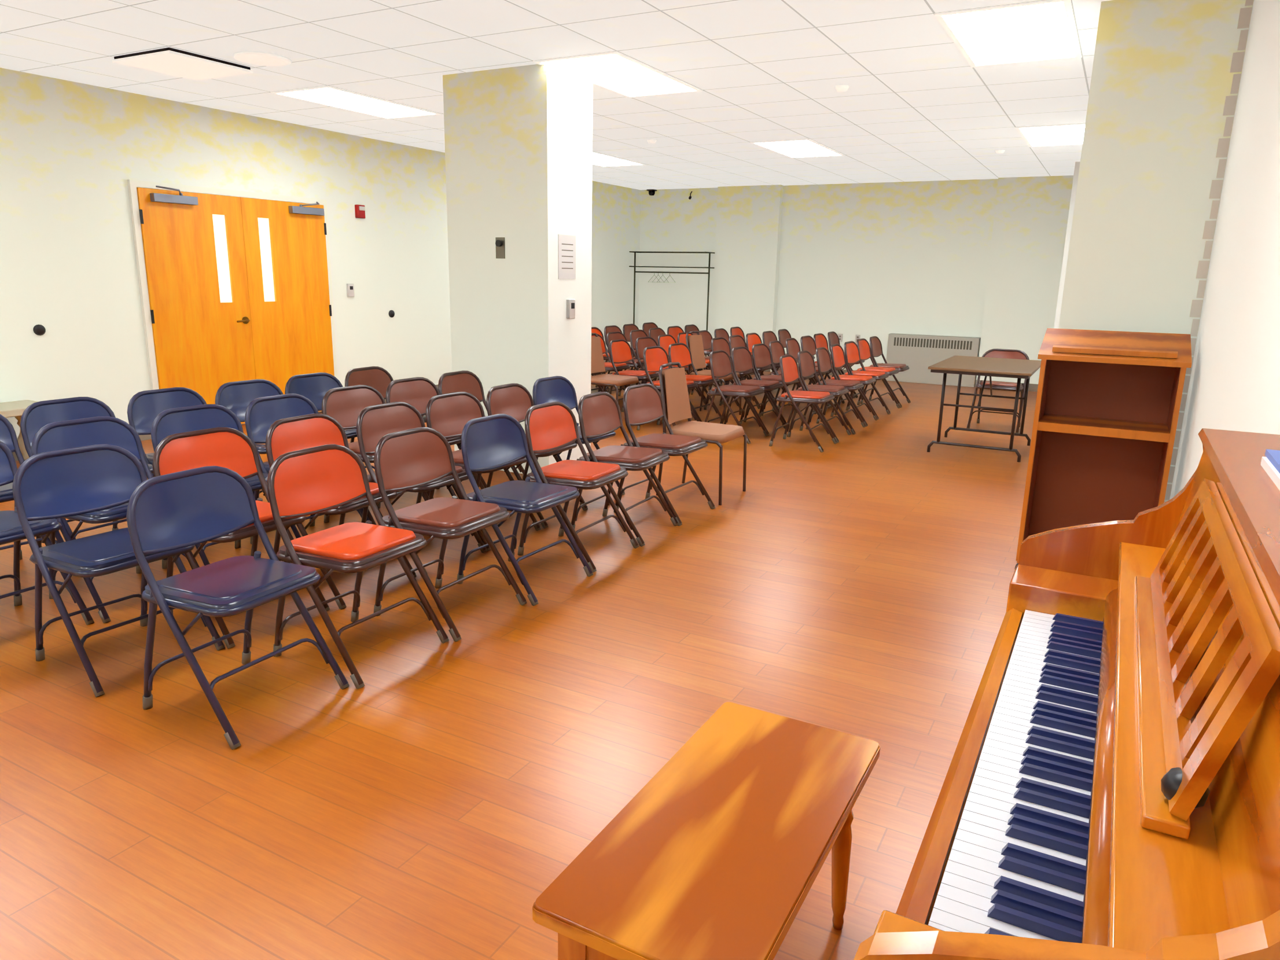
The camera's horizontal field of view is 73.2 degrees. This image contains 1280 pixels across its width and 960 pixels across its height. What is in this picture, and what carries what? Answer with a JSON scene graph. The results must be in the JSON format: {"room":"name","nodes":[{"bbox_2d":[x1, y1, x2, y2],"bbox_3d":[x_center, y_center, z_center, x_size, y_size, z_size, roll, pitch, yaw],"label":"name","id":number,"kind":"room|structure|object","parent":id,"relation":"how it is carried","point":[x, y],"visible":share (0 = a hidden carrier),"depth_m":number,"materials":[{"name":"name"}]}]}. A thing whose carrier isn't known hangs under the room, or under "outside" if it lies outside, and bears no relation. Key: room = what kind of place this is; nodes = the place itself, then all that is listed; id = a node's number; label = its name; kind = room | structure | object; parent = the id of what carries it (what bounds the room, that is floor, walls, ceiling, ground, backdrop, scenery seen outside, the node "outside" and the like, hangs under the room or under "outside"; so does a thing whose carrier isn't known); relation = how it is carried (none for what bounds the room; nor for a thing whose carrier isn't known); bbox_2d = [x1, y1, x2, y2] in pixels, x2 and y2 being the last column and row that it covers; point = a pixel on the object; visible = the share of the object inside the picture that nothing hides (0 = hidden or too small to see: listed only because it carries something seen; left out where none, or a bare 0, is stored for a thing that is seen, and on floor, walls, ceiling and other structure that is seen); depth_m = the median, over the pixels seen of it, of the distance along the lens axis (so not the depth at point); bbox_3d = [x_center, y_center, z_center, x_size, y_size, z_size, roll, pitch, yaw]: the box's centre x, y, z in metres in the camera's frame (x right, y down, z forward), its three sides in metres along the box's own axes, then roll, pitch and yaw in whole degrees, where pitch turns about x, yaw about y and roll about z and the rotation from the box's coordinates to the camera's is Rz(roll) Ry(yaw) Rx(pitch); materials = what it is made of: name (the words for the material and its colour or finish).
{"room":"recital hall","nodes":[
{"label":"recital hall","id":0,"kind":"room"},
{"bbox_2d":[233,51,291,66],"bbox_3d":[-2.402,-2.675,5.486,0.340,0.019,0.340,8,15,28],"label":"diffuser","id":1,"kind":"object","parent":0,"point":[259,58],"depth_m":5.44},
{"bbox_2d":[0,67,640,438],"bbox_3d":[-3.840,-1.778,7.382,0.150,2.705,15.900,8,15,28],"label":"wall","id":2,"kind":"structure","parent":0,"point":[69,150],"depth_m":6.97,"materials":[{"name":"paint"}]},
{"bbox_2d":[136,187,255,424],"bbox_3d":[-3.738,-1.422,7.388,0.104,1.989,0.928,8,15,28],"label":"door","id":3,"kind":"structure","parent":2,"relation":"in","point":[194,256],"depth_m":7.33,"materials":[{"name":"wood"}]},
{"bbox_2d":[149,185,198,205],"bbox_3d":[-3.741,-2.309,6.982,0.165,0.127,0.380,8,15,28],"label":"door closer","id":4,"kind":"object","parent":3,"relation":"attached to","point":[180,199],"depth_m":6.97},
{"bbox_2d":[127,179,337,390],"bbox_3d":[-3.549,-1.538,7.800,0.030,2.055,1.940,8,15,28],"label":"door frame","id":5,"kind":"structure","parent":2,"relation":"attached to","point":[132,184],"depth_m":7.06,"materials":[{"name":"beige"}]},
{"bbox_2d":[240,197,334,412],"bbox_3d":[-3.316,-1.607,8.197,0.044,1.989,0.928,8,15,28],"label":"door","id":6,"kind":"structure","parent":2,"relation":"in","point":[286,254],"depth_m":8.11,"materials":[{"name":"wood"}]},
{"bbox_2d":[288,201,324,215],"bbox_3d":[-3.102,-2.567,8.114,0.165,0.127,0.370,8,15,28],"label":"door closer","id":7,"kind":"object","parent":6,"relation":"attached to","point":[292,209],"depth_m":8.10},
{"bbox_2d":[354,204,365,218],"bbox_3d":[-2.843,-2.731,8.767,0.060,0.130,0.100,8,15,28],"label":"fire alarm","id":8,"kind":"object","parent":2,"relation":"attached to","point":[359,209],"visible":1,"depth_m":8.74,"materials":[{"name":"red"}]},
{"bbox_2d":[12,356,1038,461],"bbox_3d":[-1.048,-0.097,6.190,6.279,0.100,15.598,8,15,28],"label":"baseboard","id":9,"kind":"structure","parent":2,"relation":"attached to","point":[1032,387],"depth_m":11.37,"materials":[{"name":"beige"}]},
{"bbox_2d":[495,237,505,258],"bbox_3d":[-0.964,-1.589,5.900,0.075,0.140,0.030,8,15,28],"label":"switch plate","id":10,"kind":"object","parent":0,"point":[500,243],"depth_m":5.90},
{"bbox_2d":[442,63,592,474],"bbox_3d":[-0.861,-1.439,6.216,0.860,2.705,0.550,8,15,28],"label":"column","id":11,"kind":"structure","parent":0,"point":[518,140],"depth_m":5.90,"materials":[{"name":"white"}]},
{"bbox_2d":[558,234,575,279],"bbox_3d":[-0.502,-1.535,5.936,0.002,0.295,0.215,8,15,28],"label":"notice sign","id":12,"kind":"object","parent":11,"relation":"attached to","point":[566,243],"depth_m":5.93,"materials":[{"name":"paper"}]},
{"bbox_2d":[566,299,575,318],"bbox_3d":[-0.483,-1.198,6.032,0.032,0.135,0.075,8,15,28],"label":"thermostat","id":13,"kind":"object","parent":11,"relation":"attached to","point":[570,303],"visible":1,"depth_m":6.01,"materials":[{"name":"white plastic"}]},
{"bbox_2d":[0,366,1037,959],"bbox_3d":[-0.613,0.065,5.981,7.580,0.100,15.900,8,15,28],"label":"floor","id":14,"kind":"structure","parent":0,"point":[859,586],"depth_m":2.92,"materials":[{"name":"brown wood"}]},
{"bbox_2d":[0,399,37,460],"bbox_3d":[-4.570,-0.245,5.797,0.400,0.435,1.090,8,15,28],"label":"pedestal table","id":15,"kind":"object","parent":14,"relation":"on","point":[15,409],"visible":0.13,"depth_m":6.08,"materials":[{"name":"beige"}]},
{"bbox_2d":[0,413,74,576],"bbox_3d":[-2.930,0.090,3.857,0.487,0.770,0.472,9,15,29],"label":"folding chair","id":16,"kind":"object","parent":14,"relation":"on","point":[8,436],"visible":0.27,"depth_m":4.03,"materials":[{"name":"blue"}]},
{"bbox_2d":[0,440,94,624],"bbox_3d":[-2.519,0.230,3.304,0.487,0.770,0.472,8,15,26],"label":"folding chair","id":17,"kind":"object","parent":14,"relation":"on","point":[11,529],"visible":0.8,"depth_m":3.47,"materials":[{"name":"blue"}]},
{"bbox_2d":[20,396,153,547],"bbox_3d":[-2.684,-0.001,4.256,0.487,0.770,0.472,8,15,26],"label":"folding chair","id":18,"kind":"object","parent":14,"relation":"on","point":[37,415],"visible":0.38,"depth_m":4.24,"materials":[{"name":"blue"}]},
{"bbox_2d":[31,416,199,623],"bbox_3d":[-2.249,0.139,3.709,0.487,0.770,0.472,9,15,28],"label":"folding chair","id":19,"kind":"object","parent":14,"relation":"on","point":[100,430],"visible":0.46,"depth_m":3.69,"materials":[{"name":"blue"}]},
{"bbox_2d":[12,444,225,697],"bbox_3d":[-1.897,0.287,3.117,0.487,0.770,0.472,9,16,30],"label":"folding chair","id":20,"kind":"object","parent":14,"relation":"on","point":[80,480],"visible":0.87,"depth_m":3.08,"materials":[{"name":"blue"}]},
{"bbox_2d":[127,387,206,476],"bbox_3d":[-2.418,-0.092,4.656,0.487,0.770,0.472,8,15,28],"label":"folding chair","id":21,"kind":"object","parent":14,"relation":"on","point":[143,407],"visible":0.32,"depth_m":4.62,"materials":[{"name":"blue"}]},
{"bbox_2d":[151,403,268,568],"bbox_3d":[-1.978,0.051,4.096,0.487,0.770,0.472,9,16,30],"label":"folding chair","id":22,"kind":"object","parent":14,"relation":"on","point":[170,421],"visible":0.33,"depth_m":4.10,"materials":[{"name":"blue"}]},
{"bbox_2d":[126,465,349,749],"bbox_3d":[-1.321,0.372,2.813,0.487,0.770,0.472,8,15,26],"label":"folding chair","id":23,"kind":"object","parent":14,"relation":"on","point":[181,509],"visible":1,"depth_m":2.78,"materials":[{"name":"blue"}]},
{"bbox_2d":[152,427,329,648],"bbox_3d":[-1.636,0.200,3.503,0.487,0.770,0.472,9,16,30],"label":"folding chair","id":24,"kind":"object","parent":14,"relation":"on","point":[230,448],"visible":0.5,"depth_m":3.51,"materials":[{"name":"red"}]},
{"bbox_2d":[214,379,283,497],"bbox_3d":[-2.157,-0.182,5.052,0.487,0.770,0.472,9,16,29],"label":"folding chair","id":25,"kind":"object","parent":14,"relation":"on","point":[236,396],"visible":0.27,"depth_m":5.04,"materials":[{"name":"blue"}]},
{"bbox_2d":[244,393,369,543],"bbox_3d":[-1.733,-0.041,4.498,0.487,0.770,0.472,8,15,28],"label":"folding chair","id":26,"kind":"object","parent":14,"relation":"on","point":[261,413],"visible":0.35,"depth_m":4.46,"materials":[{"name":"blue"}]},
{"bbox_2d":[284,372,374,469],"bbox_3d":[-1.923,-0.271,5.444,0.487,0.770,0.472,8,15,28],"label":"folding chair","id":27,"kind":"object","parent":14,"relation":"on","point":[313,386],"visible":0.23,"depth_m":5.47,"materials":[{"name":"blue"}]},
{"bbox_2d":[265,413,416,609],"bbox_3d":[-1.369,0.111,3.896,0.487,0.770,0.472,8,15,26],"label":"folding chair","id":28,"kind":"object","parent":14,"relation":"on","point":[284,436],"visible":0.36,"depth_m":3.85,"materials":[{"name":"red"}]},
{"bbox_2d":[266,444,449,689],"bbox_3d":[-1.062,0.283,3.204,0.487,0.770,0.472,8,15,27],"label":"folding chair","id":29,"kind":"object","parent":14,"relation":"on","point":[313,480],"visible":0.98,"depth_m":3.17,"materials":[{"name":"red"}]},
{"bbox_2d":[321,384,428,524],"bbox_3d":[-1.492,-0.130,4.889,0.487,0.770,0.472,9,16,30],"label":"folding chair","id":30,"kind":"object","parent":14,"relation":"on","point":[345,404],"visible":0.41,"depth_m":4.88,"materials":[{"name":"red"}]},
{"bbox_2d":[344,366,426,442],"bbox_3d":[-1.700,-0.367,5.860,0.487,0.770,0.472,8,15,25],"label":"folding chair","id":31,"kind":"object","parent":14,"relation":"on","point":[376,377],"visible":0.23,"depth_m":5.90,"materials":[{"name":"red"}]},
{"bbox_2d":[356,401,487,576],"bbox_3d":[-1.106,0.021,4.292,0.487,0.770,0.472,8,15,28],"label":"folding chair","id":32,"kind":"object","parent":14,"relation":"on","point":[374,422],"visible":0.45,"depth_m":4.25,"materials":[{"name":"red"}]},
{"bbox_2d":[385,377,484,500],"bbox_3d":[-1.265,-0.226,5.307,0.487,0.770,0.472,9,15,29],"label":"folding chair","id":33,"kind":"object","parent":14,"relation":"on","point":[416,392],"visible":0.34,"depth_m":5.34,"materials":[{"name":"brown"}]},
{"bbox_2d":[373,427,527,641],"bbox_3d":[-0.808,0.193,3.600,0.487,0.770,0.472,8,15,27],"label":"folding chair","id":34,"kind":"object","parent":14,"relation":"on","point":[414,458],"visible":0.96,"depth_m":3.57,"materials":[{"name":"brown"}]},
{"bbox_2d":[436,370,527,488],"bbox_3d":[-1.050,-0.319,5.714,0.487,0.770,0.472,8,15,25],"label":"folding chair","id":35,"kind":"object","parent":14,"relation":"on","point":[463,381],"visible":0.3,"depth_m":5.77,"materials":[{"name":"brown"}]},
{"bbox_2d":[425,391,541,550],"bbox_3d":[-0.874,-0.071,4.695,0.487,0.770,0.472,9,15,29],"label":"folding chair","id":36,"kind":"object","parent":14,"relation":"on","point":[447,414],"visible":0.41,"depth_m":4.69,"materials":[{"name":"brown"}]},
{"bbox_2d":[456,413,593,605],"bbox_3d":[-0.539,0.108,3.979,0.487,0.770,0.472,9,15,29],"label":"folding chair","id":37,"kind":"object","parent":14,"relation":"on","point":[493,441],"visible":0.93,"depth_m":3.97,"materials":[{"name":"blue"}]},
{"bbox_2d":[486,383,587,528],"bbox_3d":[-0.631,-0.165,5.109,0.487,0.770,0.472,8,15,26],"label":"folding chair","id":38,"kind":"object","parent":14,"relation":"on","point":[514,400],"visible":0.44,"depth_m":5.12,"materials":[{"name":"brown"}]},
{"bbox_2d":[531,376,624,508],"bbox_3d":[-0.413,-0.257,5.509,0.487,0.770,0.472,9,15,29],"label":"folding chair","id":39,"kind":"object","parent":14,"relation":"on","point":[559,389],"visible":0.39,"depth_m":5.56,"materials":[{"name":"blue"}]},
{"bbox_2d":[517,401,639,572],"bbox_3d":[-0.317,0.009,4.407,0.487,0.770,0.472,8,15,27],"label":"folding chair","id":40,"kind":"object","parent":14,"relation":"on","point":[551,426],"visible":0.93,"depth_m":4.38,"materials":[{"name":"red"}]},
{"bbox_2d":[590,333,630,392],"bbox_3d":[-0.365,-1.198,9.435,0.487,0.770,0.472,8,15,27],"label":"folding chair","id":41,"kind":"object","parent":14,"relation":"on","point":[608,366],"visible":0.23,"depth_m":9.44,"materials":[{"name":"red"}]},
{"bbox_2d":[590,332,641,402],"bbox_3d":[-0.305,-0.973,8.288,0.508,0.854,0.442,9,16,30],"label":"chair","id":42,"kind":"object","parent":14,"relation":"on","point":[597,363],"visible":0.51,"depth_m":8.34,"materials":[{"name":"brown"}]},
{"bbox_2d":[569,391,678,546],"bbox_3d":[-0.086,-0.085,4.819,0.487,0.770,0.472,8,15,25],"label":"folding chair","id":43,"kind":"object","parent":14,"relation":"on","point":[599,412],"visible":0.91,"depth_m":4.79,"materials":[{"name":"brown"}]},
{"bbox_2d":[604,325,645,385],"bbox_3d":[-0.203,-1.574,11.013,0.487,0.770,0.472,8,15,27],"label":"folding chair","id":44,"kind":"object","parent":14,"relation":"on","point":[613,328],"visible":0.25,"depth_m":10.98,"materials":[{"name":"red"}]},
{"bbox_2d":[605,331,646,396],"bbox_3d":[-0.127,-1.295,9.857,0.487,0.770,0.472,8,15,27],"label":"folding chair","id":45,"kind":"object","parent":14,"relation":"on","point":[610,336],"visible":0.27,"depth_m":9.79,"materials":[{"name":"red"}]},
{"bbox_2d":[609,339,659,412],"bbox_3d":[-0.057,-1.018,8.708,0.487,0.770,0.472,8,15,26],"label":"folding chair","id":46,"kind":"object","parent":14,"relation":"on","point":[620,350],"visible":0.59,"depth_m":8.68,"materials":[{"name":"red"}]},
{"bbox_2d":[622,323,648,381],"bbox_3d":[0.025,-1.674,11.449,0.487,0.770,0.472,8,15,26],"label":"folding chair","id":47,"kind":"object","parent":14,"relation":"on","point":[627,328],"visible":0.28,"depth_m":11.40,"materials":[{"name":"red"}]},
{"bbox_2d":[629,329,648,383],"bbox_3d":[0.130,-1.395,10.294,0.487,0.770,0.472,8,15,27],"label":"folding chair","id":48,"kind":"object","parent":14,"relation":"on","point":[634,334],"visible":0.27,"depth_m":10.22,"materials":[{"name":"red"}]},
{"bbox_2d":[635,336,673,384],"bbox_3d":[0.208,-1.117,9.144,0.487,0.770,0.472,9,16,30],"label":"folding chair","id":49,"kind":"object","parent":14,"relation":"on","point":[641,343],"visible":0.34,"depth_m":9.08,"materials":[{"name":"red"}]},
{"bbox_2d":[613,383,715,526],"bbox_3d":[0.154,-0.175,5.214,0.487,0.770,0.472,9,16,29],"label":"folding chair","id":50,"kind":"object","parent":14,"relation":"on","point":[643,403],"visible":0.92,"depth_m":5.19,"materials":[{"name":"brown"}]},
{"bbox_2d":[636,346,699,430],"bbox_3d":[0.283,-0.836,7.979,0.487,0.770,0.472,9,16,29],"label":"folding chair","id":51,"kind":"object","parent":14,"relation":"on","point":[654,356],"visible":0.56,"depth_m":7.98,"materials":[{"name":"red"}]},
{"bbox_2d":[645,327,692,390],"bbox_3d":[0.356,-1.494,10.725,0.487,0.770,0.472,8,15,27],"label":"folding chair","id":52,"kind":"object","parent":14,"relation":"on","point":[654,333],"visible":0.2,"depth_m":10.73,"materials":[{"name":"red"}]},
{"bbox_2d":[629,251,715,368],"bbox_3d":[0.467,-2.644,13.393,1.306,1.748,0.573,8,15,28],"label":"coat rack","id":53,"kind":"object","parent":14,"relation":"on","point":[635,252],"visible":0.77,"depth_m":13.17,"materials":[{"name":"grey metal"}]},
{"bbox_2d":[657,334,705,403],"bbox_3d":[0.443,-1.213,9.563,0.487,0.770,0.472,8,15,27],"label":"folding chair","id":54,"kind":"object","parent":14,"relation":"on","point":[664,341],"visible":0.32,"depth_m":9.59,"materials":[{"name":"red"}]},
{"bbox_2d":[667,325,709,385],"bbox_3d":[0.600,-1.591,11.153,0.487,0.770,0.472,9,16,30],"label":"folding chair","id":55,"kind":"object","parent":14,"relation":"on","point":[674,331],"visible":0.27,"depth_m":11.18,"materials":[{"name":"red"}]},
{"bbox_2d":[661,342,724,423],"bbox_3d":[0.524,-0.933,8.401,0.487,0.770,0.472,9,15,29],"label":"folding chair","id":56,"kind":"object","parent":14,"relation":"on","point":[680,352],"visible":0.69,"depth_m":8.41,"materials":[{"name":"red"}]},
{"bbox_2d":[677,332,716,400],"bbox_3d":[0.682,-1.314,10.003,0.487,0.770,0.472,9,16,30],"label":"folding chair","id":57,"kind":"object","parent":14,"relation":"on","point":[681,336],"visible":0.24,"depth_m":9.93,"materials":[{"name":"red"}]},
{"bbox_2d":[656,362,747,505],"bbox_3d":[0.400,-0.328,5.659,0.508,0.854,0.442,8,15,27],"label":"chair","id":58,"kind":"object","parent":14,"relation":"on","point":[673,383],"visible":0.9,"depth_m":5.64,"materials":[{"name":"brown"}]},
{"bbox_2d":[532,701,880,959],"bbox_3d":[0.164,0.832,1.620,0.355,0.476,0.768,8,15,28],"label":"piano bench","id":59,"kind":"object","parent":14,"relation":"on","point":[718,854],"visible":1,"depth_m":1.47,"materials":[{"name":"brown wood"}]},
{"bbox_2d":[690,329,734,398],"bbox_3d":[0.926,-1.410,10.423,0.487,0.770,0.472,8,15,26],"label":"folding chair","id":60,"kind":"object","parent":14,"relation":"on","point":[706,337],"visible":0.34,"depth_m":10.47,"materials":[{"name":"red"}]},
{"bbox_2d":[685,330,741,420],"bbox_3d":[0.742,-1.086,8.846,0.508,0.854,0.442,8,15,27],"label":"chair","id":61,"kind":"object","parent":14,"relation":"on","point":[694,342],"visible":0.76,"depth_m":8.88,"materials":[{"name":"brown"}]},
{"bbox_2d":[708,328,752,390],"bbox_3d":[1.170,-1.507,10.847,0.487,0.770,0.472,8,15,26],"label":"folding chair","id":62,"kind":"object","parent":14,"relation":"on","point":[721,332],"visible":0.24,"depth_m":10.91,"materials":[{"name":"red"}]},
{"bbox_2d":[703,337,760,413],"bbox_3d":[1.005,-1.133,9.274,0.487,0.770,0.472,9,15,29],"label":"folding chair","id":63,"kind":"object","parent":14,"relation":"on","point":[717,344],"visible":0.49,"depth_m":9.30,"materials":[{"name":"red"}]},
{"bbox_2d":[704,350,768,443],"bbox_3d":[0.858,-0.752,7.678,0.487,0.770,0.472,8,15,27],"label":"folding chair","id":64,"kind":"object","parent":14,"relation":"on","point":[721,366],"visible":0.87,"depth_m":7.63,"materials":[{"name":"brown"}]},
{"bbox_2d":[730,326,763,379],"bbox_3d":[1.412,-1.603,11.266,0.487,0.770,0.472,8,15,27],"label":"folding chair","id":65,"kind":"object","parent":14,"relation":"on","point":[736,330],"visible":0.28,"depth_m":11.31,"materials":[{"name":"red"}]},
{"bbox_2d":[721,335,774,406],"bbox_3d":[1.235,-1.229,9.693,0.487,0.770,0.472,8,15,28],"label":"folding chair","id":66,"kind":"object","parent":14,"relation":"on","point":[735,341],"visible":0.39,"depth_m":9.69,"materials":[{"name":"red"}]},
{"bbox_2d":[723,346,786,435],"bbox_3d":[1.094,-0.849,8.101,0.487,0.770,0.472,9,16,29],"label":"folding chair","id":67,"kind":"object","parent":14,"relation":"on","point":[742,359],"visible":0.84,"depth_m":8.10,"materials":[{"name":"red"}]},
{"bbox_2d":[738,332,785,400],"bbox_3d":[1.476,-1.326,10.118,0.487,0.770,0.472,9,15,28],"label":"folding chair","id":68,"kind":"object","parent":14,"relation":"on","point":[751,338],"visible":0.33,"depth_m":10.09,"materials":[{"name":"red"}]},
{"bbox_2d":[743,343,802,423],"bbox_3d":[1.342,-0.949,8.538,0.487,0.770,0.472,9,15,29],"label":"folding chair","id":69,"kind":"object","parent":14,"relation":"on","point":[761,355],"visible":0.69,"depth_m":8.54,"materials":[{"name":"red"}]},
{"bbox_2d":[760,330,797,385],"bbox_3d":[1.727,-1.422,10.539,0.487,0.770,0.472,9,15,28],"label":"folding chair","id":70,"kind":"object","parent":14,"relation":"on","point":[768,336],"visible":0.3,"depth_m":10.54,"materials":[{"name":"red"}]},
{"bbox_2d":[760,340,817,416],"bbox_3d":[1.567,-1.049,8.972,0.487,0.770,0.472,8,15,26],"label":"folding chair","id":71,"kind":"object","parent":14,"relation":"on","point":[777,350],"visible":0.52,"depth_m":8.98,"materials":[{"name":"red"}]},
{"bbox_2d":[772,328,815,390],"bbox_3d":[1.983,-1.522,10.977,0.487,0.770,0.472,8,15,27],"label":"folding chair","id":72,"kind":"object","parent":14,"relation":"on","point":[783,334],"visible":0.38,"depth_m":10.98,"materials":[{"name":"red"}]},
{"bbox_2d":[769,354,837,452],"bbox_3d":[1.419,-0.669,7.376,0.487,0.770,0.472,8,15,26],"label":"folding chair","id":73,"kind":"object","parent":14,"relation":"on","point":[789,365],"visible":1,"depth_m":7.32,"materials":[{"name":"red"}]},
{"bbox_2d":[777,337,830,409],"bbox_3d":[1.811,-1.147,9.402,0.487,0.770,0.472,8,15,26],"label":"folding chair","id":74,"kind":"object","parent":14,"relation":"on","point":[793,346],"visible":0.35,"depth_m":9.44,"materials":[{"name":"red"}]},
{"bbox_2d":[786,350,851,442],"bbox_3d":[1.648,-0.769,7.811,0.487,0.770,0.472,8,15,26],"label":"folding chair","id":75,"kind":"object","parent":14,"relation":"on","point":[806,366],"visible":0.9,"depth_m":7.79,"materials":[{"name":"red"}]},
{"bbox_2d":[795,335,844,407],"bbox_3d":[2.055,-1.242,9.816,0.487,0.770,0.472,9,16,30],"label":"folding chair","id":76,"kind":"object","parent":14,"relation":"on","point":[808,343],"visible":0.39,"depth_m":9.88,"materials":[{"name":"red"}]},
{"bbox_2d":[810,333,855,398],"bbox_3d":[2.290,-1.343,10.258,0.487,0.770,0.472,9,15,29],"label":"folding chair","id":77,"kind":"object","parent":14,"relation":"on","point":[820,340],"visible":0.38,"depth_m":10.33,"materials":[{"name":"red"}]},
{"bbox_2d":[805,347,865,434],"bbox_3d":[1.895,-0.864,8.229,0.487,0.770,0.472,8,15,25],"label":"folding chair","id":78,"kind":"object","parent":14,"relation":"on","point":[823,357],"visible":0.89,"depth_m":8.21,"materials":[{"name":"red"}]},
{"bbox_2d":[824,331,864,398],"bbox_3d":[2.538,-1.436,10.666,0.487,0.770,0.472,8,15,26],"label":"folding chair","id":79,"kind":"object","parent":14,"relation":"on","point":[833,338],"visible":0.28,"depth_m":10.65,"materials":[{"name":"red"}]},
{"bbox_2d":[820,343,877,426],"bbox_3d":[2.129,-0.964,8.663,0.487,0.770,0.472,8,15,26],"label":"folding chair","id":80,"kind":"object","parent":14,"relation":"on","point":[838,356],"visible":0.77,"depth_m":8.64,"materials":[{"name":"red"}]},
{"bbox_2d":[834,340,890,419],"bbox_3d":[2.373,-1.061,9.089,0.487,0.770,0.472,9,16,30],"label":"folding chair","id":81,"kind":"object","parent":14,"relation":"on","point":[851,349],"visible":0.83,"depth_m":9.09,"materials":[{"name":"red"}]},
{"bbox_2d":[848,338,900,410],"bbox_3d":[2.612,-1.161,9.524,0.487,0.770,0.472,9,15,29],"label":"folding chair","id":82,"kind":"object","parent":14,"relation":"on","point":[864,346],"visible":0.73,"depth_m":9.56,"materials":[{"name":"red"}]},
{"bbox_2d":[859,336,910,407],"bbox_3d":[2.862,-1.256,9.942,0.487,0.770,0.472,8,15,28],"label":"folding chair","id":83,"kind":"object","parent":14,"relation":"on","point":[876,347],"visible":0.8,"depth_m":9.95,"materials":[{"name":"red"}]},
{"bbox_2d":[885,333,980,387],"bbox_3d":[4.055,-1.673,11.980,1.210,0.660,0.172,8,15,28],"label":"radiator cover","id":84,"kind":"object","parent":14,"relation":"on","point":[919,352],"visible":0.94,"depth_m":11.93,"materials":[{"name":"white"}]},
{"bbox_2d":[927,355,1041,462],"bbox_3d":[2.923,-0.623,7.311,0.760,0.728,1.250,8,15,28],"label":"folding table","id":85,"kind":"object","parent":14,"relation":"on","point":[1019,369],"visible":0.95,"depth_m":7.06,"materials":[{"name":"brown"}]},
{"bbox_2d":[966,348,1029,433],"bbox_3d":[3.512,-0.877,8.415,0.472,0.770,0.487,8,15,28],"label":"folding chair","id":86,"kind":"object","parent":14,"relation":"on","point":[997,353],"visible":0.66,"depth_m":8.43,"materials":[{"name":"red"}]},
{"bbox_2d":[853,428,1279,959],"bbox_3d":[0.729,0.562,1.336,0.456,1.152,1.485,8,15,28],"label":"piano","id":87,"kind":"object","parent":14,"relation":"on","point":[1110,789],"visible":1,"depth_m":1.06,"materials":[{"name":"brown wood"}]},
{"bbox_2d":[1014,328,1192,568],"bbox_3d":[2.182,-0.097,4.109,0.605,1.195,0.360,8,15,28],"label":"bookcase","id":88,"kind":"object","parent":14,"relation":"on","point":[1107,405],"visible":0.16,"depth_m":4.17,"materials":[{"name":"brown wood"}]},
{"bbox_2d":[0,0,1111,189],"bbox_3d":[-0.559,-2.663,5.327,7.580,0.100,15.900,8,15,28],"label":"ceiling","id":89,"kind":"structure","parent":0,"point":[913,108],"depth_m":5.57,"materials":[{"name":"tile"}]},
{"bbox_2d":[111,47,252,80],"bbox_3d":[-2.985,-2.715,5.636,0.590,0.034,0.590,8,15,28],"label":"ceiling light","id":90,"kind":"object","parent":89,"relation":"attached to","point":[169,61],"depth_m":5.56,"materials":[{"name":"plastic"}]},
{"bbox_2d":[270,85,440,119],"bbox_3d":[-2.249,-3.026,6.935,0.610,0.008,1.219,8,15,28],"label":"recessed light","id":91,"kind":"object","parent":89,"relation":"in","point":[327,95],"visible":1,"depth_m":6.88,"materials":[{"name":"beige"}]},
{"bbox_2d":[532,50,702,97],"bbox_3d":[-0.112,-2.712,5.801,0.610,0.008,1.219,8,15,28],"label":"recessed light","id":92,"kind":"object","parent":89,"relation":"in","point":[617,72],"visible":0.98,"depth_m":5.73,"materials":[{"name":"beige"}]},
{"bbox_2d":[592,151,646,167],"bbox_3d":[-0.484,-3.741,10.061,0.610,0.008,1.219,8,15,28],"label":"recessed light","id":93,"kind":"object","parent":89,"relation":"in","point":[599,159],"visible":0.64,"depth_m":10.21,"materials":[{"name":"beige"}]},
{"bbox_2d":[749,138,844,157],"bbox_3d":[1.653,-3.427,8.926,0.610,0.008,1.219,8,15,28],"label":"recessed light","id":94,"kind":"object","parent":89,"relation":"in","point":[804,147],"visible":1,"depth_m":8.88,"materials":[{"name":"beige"}]},
{"bbox_2d":[933,0,1081,67],"bbox_3d":[2.025,-2.397,4.666,0.610,0.008,1.219,8,15,28],"label":"recessed light","id":95,"kind":"object","parent":89,"relation":"in","point":[1041,30],"visible":1,"depth_m":4.58,"materials":[{"name":"beige"}]},
{"bbox_2d":[1015,123,1084,146],"bbox_3d":[3.790,-3.112,7.792,0.610,0.008,1.219,8,15,28],"label":"recessed light","id":96,"kind":"object","parent":89,"relation":"in","point":[1067,134],"visible":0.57,"depth_m":7.74,"materials":[{"name":"beige"}]},
{"bbox_2d":[638,175,1073,384],"bbox_3d":[3.246,-2.815,12.289,7.430,2.705,0.280,8,15,28],"label":"wall","id":97,"kind":"structure","parent":0,"point":[983,258],"depth_m":12.24,"materials":[{"name":"paint"}]},
{"bbox_2d":[1053,0,1253,502],"bbox_3d":[4.147,-1.660,7.550,1.145,2.705,7.656,8,15,28],"label":"wall pier","id":98,"kind":"object","parent":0,"point":[1148,179],"visible":0.62,"depth_m":4.09,"materials":[{"name":"white"}]},
{"bbox_2d":[1170,0,1279,499],"bbox_3d":[0.824,-0.073,0.660,0.150,2.705,7.950,8,15,28],"label":"wall","id":99,"kind":"structure","parent":0,"point":[1234,384],"depth_m":2.94,"materials":[{"name":"white"}]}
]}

